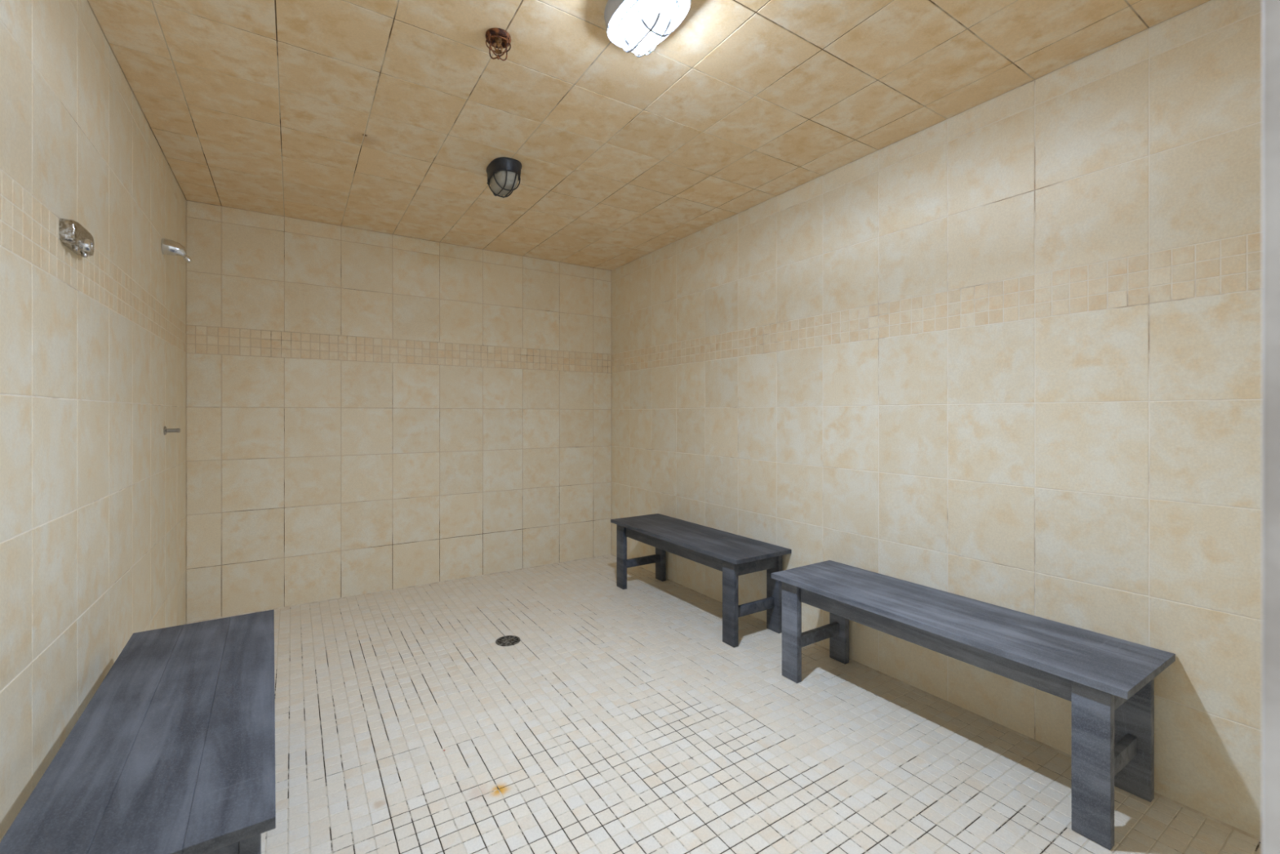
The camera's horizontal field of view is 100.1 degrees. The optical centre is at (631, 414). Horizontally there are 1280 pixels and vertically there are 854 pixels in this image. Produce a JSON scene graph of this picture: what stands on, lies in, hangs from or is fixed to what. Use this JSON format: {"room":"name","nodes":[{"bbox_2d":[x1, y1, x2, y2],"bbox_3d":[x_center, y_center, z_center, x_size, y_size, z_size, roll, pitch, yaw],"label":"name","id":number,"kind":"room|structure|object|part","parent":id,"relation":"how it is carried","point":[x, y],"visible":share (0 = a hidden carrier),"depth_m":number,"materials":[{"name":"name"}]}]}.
{"room":"shower room","nodes":[
{"label":"shower room","id":0,"kind":"room"},
{"bbox_2d":[0,0,186,841],"bbox_3d":[-1.554,-0.014,1.381,0.120,2.704,4.200,0,0,-32],"label":"wall","id":1,"kind":"structure","parent":0,"point":[93,348],"depth_m":1.50,"materials":[{"name":"tile"}]},
{"bbox_2d":[58,217,93,257],"bbox_3d":[-1.521,-0.480,1.481,0.043,0.078,0.172,0,0,-32],"label":"shower control","id":2,"kind":"object","parent":1,"relation":"attached to","point":[72,234],"visible":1,"depth_m":1.44,"materials":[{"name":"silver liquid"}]},
{"bbox_2d":[163,426,180,435],"bbox_3d":[-2.195,0.077,2.561,0.058,0.042,0.042,0,0,-32],"label":"shower valve","id":3,"kind":"object","parent":1,"relation":"attached to","point":[166,430],"visible":1,"depth_m":2.55,"materials":[{"name":"silver metal"}]},
{"bbox_2d":[160,238,191,262],"bbox_3d":[-2.149,-0.773,2.536,0.109,0.102,0.076,0,0,-32],"label":"shower","id":4,"kind":"object","parent":1,"relation":"attached to","point":[171,247],"visible":1,"depth_m":2.51,"materials":[{"name":"silver metal"}]},
{"bbox_2d":[186,200,611,622],"bbox_3d":[-1.393,-0.014,3.873,2.815,2.704,0.120,0,0,-32],"label":"wall","id":5,"kind":"structure","parent":0,"point":[367,411],"depth_m":3.60,"materials":[{"name":"tile"}]},
{"bbox_2d":[87,0,1210,270],"bbox_3d":[-0.276,-1.286,2.106,2.815,0.120,4.060,0,0,-32],"label":"ceiling","id":6,"kind":"structure","parent":0,"point":[391,117],"depth_m":2.06,"materials":[{"name":"tile"}]},
{"bbox_2d":[485,27,511,61],"bbox_3d":[-0.432,-1.190,1.740,0.082,0.073,0.082,0,0,-32],"label":"sprinkler","id":7,"kind":"object","parent":6,"relation":"attached to","point":[496,37],"visible":1,"depth_m":1.73,"materials":[{"name":"metal"}]},
{"bbox_3d":[-0.432,-1.199,1.740,0.025,0.047,0.022,0,0,8],"label":"sprinkler frame","id":8,"kind":"part","parent":7,"relation":"part of","materials":[{"name":"gold metal"}]},
{"bbox_2d":[486,156,521,198],"bbox_3d":[-0.635,-1.162,2.666,0.152,0.130,0.234,0,0,-32],"label":"ceiling light","id":9,"kind":"object","parent":6,"relation":"attached to","point":[504,174],"visible":1,"depth_m":2.59,"materials":[{"name":"black paint"}]},
{"bbox_2d":[604,0,691,57],"bbox_3d":[0.047,-1.162,1.589,0.207,0.130,0.312,0,0,-32],"label":"ceiling light","id":10,"kind":"object","parent":6,"relation":"attached to","point":[635,26],"visible":1,"depth_m":1.56,"materials":[{"name":"white glass"}]},
{"bbox_2d":[189,555,1262,853],"bbox_3d":[-0.276,1.258,2.106,2.815,0.120,4.060,0,0,-32],"label":"floor","id":11,"kind":"structure","parent":0,"point":[618,720],"depth_m":1.93,"materials":[{"name":"tile"}]},
{"bbox_2d":[0,608,275,853],"bbox_3d":[-1.165,0.967,1.393,0.395,0.462,1.255,0,0,-34],"label":"bench","id":12,"kind":"object","parent":11,"relation":"on","point":[173,752],"visible":1,"depth_m":1.15,"materials":[{"name":"grey grey-stained wood"}]},
{"bbox_3d":[-0.733,0.978,1.030,0.032,0.440,0.088,0,0,-34],"label":"leg","id":13,"kind":"part","parent":12,"relation":"part of","materials":[{"name":"grey wood"}]},
{"bbox_2d":[495,635,519,645],"bbox_3d":[-0.653,1.196,2.833,0.128,0.004,0.128,0,0,-32],"label":"floor drain","id":14,"kind":"object","parent":11,"relation":"on","point":[508,640],"visible":1,"depth_m":2.83,"materials":[{"name":"black metal"}]},
{"bbox_2d":[610,513,791,647],"bbox_3d":[0.363,0.967,3.341,0.410,0.462,1.255,0,0,-33],"label":"bench","id":15,"kind":"object","parent":11,"relation":"on","point":[735,555],"visible":1,"depth_m":3.01,"materials":[{"name":"grey grey-stained wood"}]},
{"bbox_3d":[-0.068,0.978,3.709,0.032,0.440,0.088,0,0,-33],"label":"leg","id":16,"kind":"part","parent":15,"relation":"part of","materials":[{"name":"grey wood"}]},
{"bbox_3d":[0.211,0.978,3.887,0.032,0.440,0.088,0,0,-33],"label":"leg","id":17,"kind":"part","parent":15,"relation":"part of","materials":[{"name":"grey wood"}]},
{"bbox_3d":[0.515,0.978,2.796,0.032,0.440,0.088,0,0,-33],"label":"leg","id":18,"kind":"part","parent":15,"relation":"part of","materials":[{"name":"grey wood"}]},
{"bbox_3d":[0.793,0.978,2.974,0.032,0.440,0.088,0,0,-33],"label":"leg","id":19,"kind":"part","parent":15,"relation":"part of","materials":[{"name":"grey wood"}]},
{"bbox_2d":[771,560,1175,849],"bbox_3d":[1.159,0.967,2.066,0.420,0.462,1.255,0,0,-32],"label":"bench","id":20,"kind":"object","parent":11,"relation":"on","point":[1108,681],"visible":1,"depth_m":1.71,"materials":[{"name":"grey stained wood"}]},
{"bbox_3d":[0.726,0.978,2.432,0.032,0.440,0.088,0,0,-32],"label":"leg","id":21,"kind":"part","parent":20,"relation":"part of","materials":[{"name":"grey wood"}]},
{"bbox_3d":[1.014,0.978,2.614,0.032,0.440,0.088,0,0,-32],"label":"leg","id":22,"kind":"part","parent":20,"relation":"part of","materials":[{"name":"grey wood"}]},
{"bbox_3d":[1.305,0.978,1.517,0.032,0.440,0.088,0,0,-32],"label":"leg","id":23,"kind":"part","parent":20,"relation":"part of","materials":[{"name":"grey wood"}]},
{"bbox_3d":[1.593,0.978,1.699,0.032,0.440,0.088,0,0,-32],"label":"leg","id":24,"kind":"part","parent":20,"relation":"part of","materials":[{"name":"grey wood"}]},
{"bbox_2d":[611,0,1262,838],"bbox_3d":[0.927,-0.014,2.950,0.120,2.704,4.200,0,0,-32],"label":"wall","id":25,"kind":"structure","parent":0,"point":[1006,351],"depth_m":2.00,"materials":[{"name":"tile"}]},
{"bbox_2d":[185,554,1262,842],"bbox_3d":[-0.320,1.195,2.176,2.817,0.008,3.898,0,0,-32],"label":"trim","id":26,"kind":"structure","parent":25,"relation":"attached to","point":[1181,805],"depth_m":2.40,"materials":[{"name":"beige tile"}]},
{"bbox_3d":[0.754,-0.014,0.478,2.815,2.704,0.120,0,0,-32],"label":"wall","id":27,"kind":"structure","parent":0,"visible":0},
{"bbox_2d":[1262,0,1279,853],"bbox_3d":[0.013,0.148,0.004,0.945,2.100,0.136,0,0,-32],"label":"door","id":28,"kind":"structure","parent":27,"relation":"in","point":[1270,8],"depth_m":0.29,"materials":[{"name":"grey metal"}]}
]}

